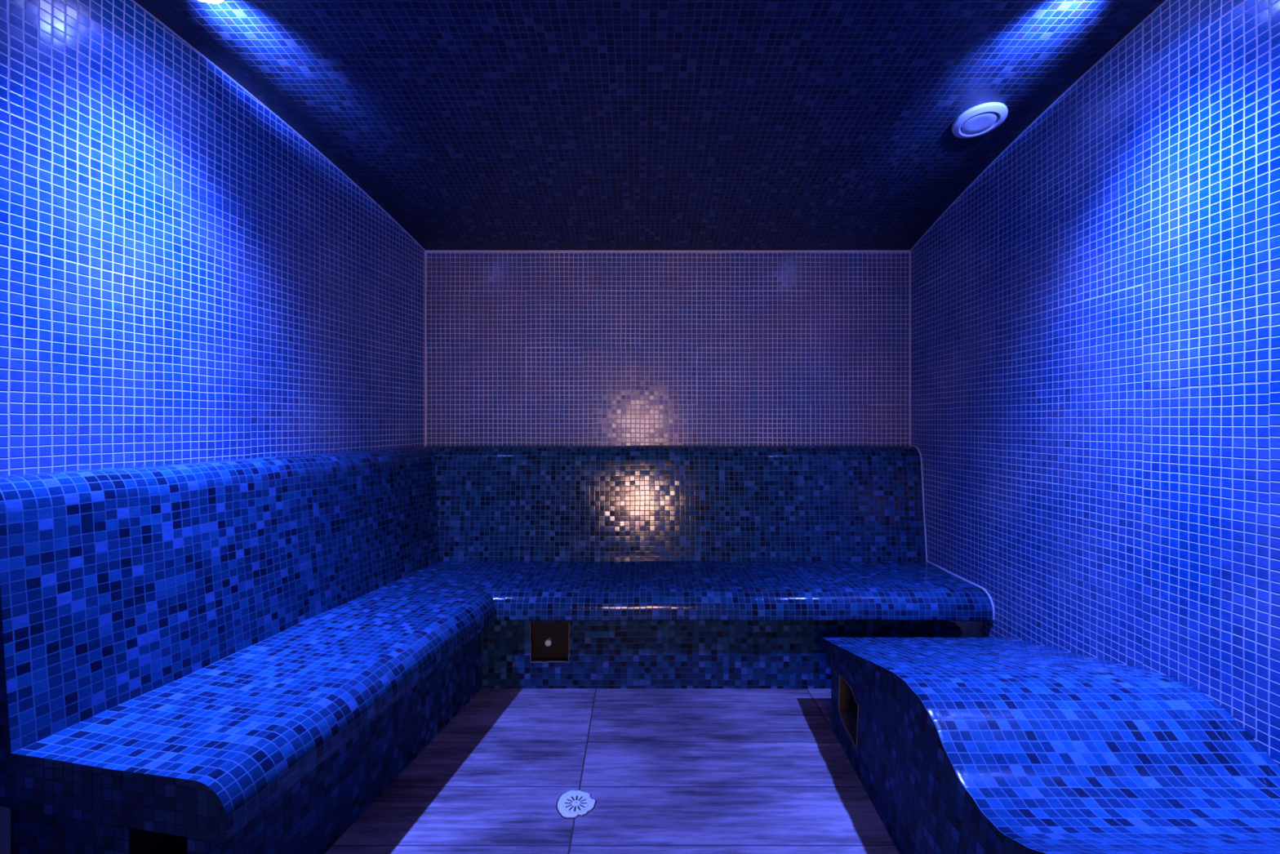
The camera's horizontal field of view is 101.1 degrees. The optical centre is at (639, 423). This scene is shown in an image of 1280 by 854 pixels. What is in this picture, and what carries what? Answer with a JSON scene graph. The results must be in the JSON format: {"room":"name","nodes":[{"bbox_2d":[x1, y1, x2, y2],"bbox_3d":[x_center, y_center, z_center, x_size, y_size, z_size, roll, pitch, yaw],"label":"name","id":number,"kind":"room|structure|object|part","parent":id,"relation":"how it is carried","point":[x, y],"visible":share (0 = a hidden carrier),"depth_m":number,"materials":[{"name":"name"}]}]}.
{"room":"spa","nodes":[
{"label":"spa","id":0,"kind":"room"},
{"bbox_2d":[0,0,424,475],"bbox_3d":[-1.583,-0.034,0.906,0.104,2.356,4.040,0,0,10],"label":"wall","id":1,"kind":"structure","parent":0,"point":[184,277],"depth_m":1.58,"materials":[{"name":"blue tile"}]},
{"bbox_2d":[0,805,10,853],"bbox_3d":[-1.531,0.984,0.649,0.088,0.320,1.066,0,0,10],"label":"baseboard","id":2,"kind":"structure","parent":1,"relation":"attached to","point":[5,812],"depth_m":1.16,"materials":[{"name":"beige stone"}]},
{"bbox_2d":[129,0,425,250],"bbox_3d":[-1.433,-1.078,1.443,0.007,0.272,2.933,0,0,10],"label":"trim","id":3,"kind":"structure","parent":1,"relation":"attached to","point":[131,1],"depth_m":1.87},
{"bbox_2d":[133,0,1165,250],"bbox_3d":[-0.202,-1.130,0.897,3.368,0.372,4.031,0,0,0],"label":"ceiling","id":4,"kind":"structure","parent":0,"point":[474,125],"depth_m":1.88,"materials":[{"name":"tile"}]},
{"bbox_2d":[198,0,224,4],"bbox_3d":[-1.196,-1.179,1.425,0.120,0.041,0.119,0,0,32],"label":"ceiling lamp","id":5,"kind":"object","parent":4,"relation":"attached to","point":[212,2],"visible":1,"depth_m":1.47,"materials":[{"name":"white plastic"}]},
{"bbox_2d":[951,102,1008,138],"bbox_3d":[1.266,-1.128,1.965,0.177,0.044,0.176,0,0,23],"label":"ceiling vent","id":6,"kind":"object","parent":4,"relation":"in","point":[981,119],"visible":1,"depth_m":1.95,"materials":[{"name":"white plastic"}]},
{"bbox_2d":[426,252,908,445],"bbox_3d":[0.152,0.099,2.938,2.660,2.091,0.104,0,0,0],"label":"wall","id":7,"kind":"structure","parent":0,"point":[555,348],"depth_m":2.89,"materials":[{"name":"tile"}]},
{"bbox_2d":[424,251,426,445],"bbox_3d":[-1.175,-0.408,2.883,0.010,1.077,0.010,0,0,0],"label":"trim","id":8,"kind":"structure","parent":7,"relation":"attached to","point":[424,251],"depth_m":2.88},
{"bbox_2d":[424,250,910,252],"bbox_3d":[0.152,-0.944,2.885,2.660,0.012,0.012,0,0,0],"label":"trim","id":9,"kind":"structure","parent":7,"relation":"attached to","point":[424,251],"depth_m":2.88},
{"bbox_2d":[908,251,911,445],"bbox_3d":[1.479,-0.408,2.883,0.010,1.077,0.010,0,0,0],"label":"trim","id":10,"kind":"structure","parent":7,"relation":"attached to","point":[909,252],"depth_m":2.88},
{"bbox_2d":[324,688,1046,853],"bbox_3d":[-0.221,1.196,0.065,3.718,0.104,5.954,0,0,0],"label":"floor","id":11,"kind":"structure","parent":0,"point":[667,771],"depth_m":1.68,"materials":[{"name":"grey tile"}]},
{"bbox_2d":[0,444,992,853],"bbox_3d":[-0.002,0.631,1.960,2.965,1.027,1.849,0,0,0],"label":"tiled bench","id":12,"kind":"object","parent":11,"relation":"on","point":[243,655],"visible":1,"depth_m":1.90,"materials":[{"name":"blue tile"}]},
{"bbox_3d":[-1.247,0.415,2.005,0.170,0.595,1.756,0,0,10],"label":"backrest","id":13,"kind":"part","parent":12,"relation":"part of","materials":[{"name":"blue tile"}]},
{"bbox_3d":[-0.933,0.768,1.841,0.678,0.123,1.623,0,0,16],"label":"seat","id":14,"kind":"part","parent":12,"relation":"part of","materials":[{"name":"blue tile"}]},
{"bbox_3d":[-0.398,0.949,2.291,0.029,0.029,0.042,0,0,0],"label":"knob","id":15,"kind":"part","parent":12,"relation":"part of","materials":[{"name":"white plastic"}]},
{"bbox_3d":[0.152,0.415,2.799,2.657,0.595,0.170,0,0,0],"label":"backrest","id":16,"kind":"part","parent":12,"relation":"part of","materials":[{"name":"blue tile"}]},
{"bbox_3d":[0.223,0.768,2.458,2.514,0.122,0.512,0,0,0],"label":"seat","id":17,"kind":"part","parent":12,"relation":"part of","materials":[{"name":"blue tile"}]},
{"bbox_2d":[555,789,596,818],"bbox_3d":[-0.192,1.141,1.584,0.121,0.006,0.121,0,0,0],"label":"floor drain","id":18,"kind":"object","parent":11,"relation":"on","point":[572,803],"visible":1,"depth_m":1.58,"materials":[{"name":"metal"}]},
{"bbox_2d":[822,637,1279,853],"bbox_3d":[1.058,0.793,1.256,0.845,0.702,1.680,0,0,0],"label":"lounger","id":19,"kind":"object","parent":11,"relation":"on","point":[1062,751],"visible":1,"depth_m":1.27,"materials":[{"name":"blue tile"}]},
{"bbox_3d":[1.058,0.795,1.254,0.845,0.698,1.677,0,0,0],"label":"panel","id":20,"kind":"part","parent":19,"relation":"part of","materials":[{"name":"tile"}]},
{"bbox_2d":[911,0,1279,766],"bbox_3d":[1.534,-0.034,0.897,0.104,2.356,3.978,0,0,0],"label":"wall","id":21,"kind":"structure","parent":0,"point":[1095,317],"depth_m":1.58,"materials":[{"name":"blue tile"}]},
{"bbox_2d":[909,444,994,621],"bbox_3d":[1.480,0.472,2.542,0.008,0.714,0.686,0,0,0],"label":"trim","id":22,"kind":"structure","parent":21,"relation":"attached to","point":[983,588],"depth_m":2.72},
{"bbox_2d":[910,0,1168,251],"bbox_3d":[1.481,-1.078,1.443,0.007,0.272,2.887,0,0,0],"label":"trim","id":23,"kind":"structure","parent":21,"relation":"attached to","point":[1166,1],"depth_m":1.86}
]}

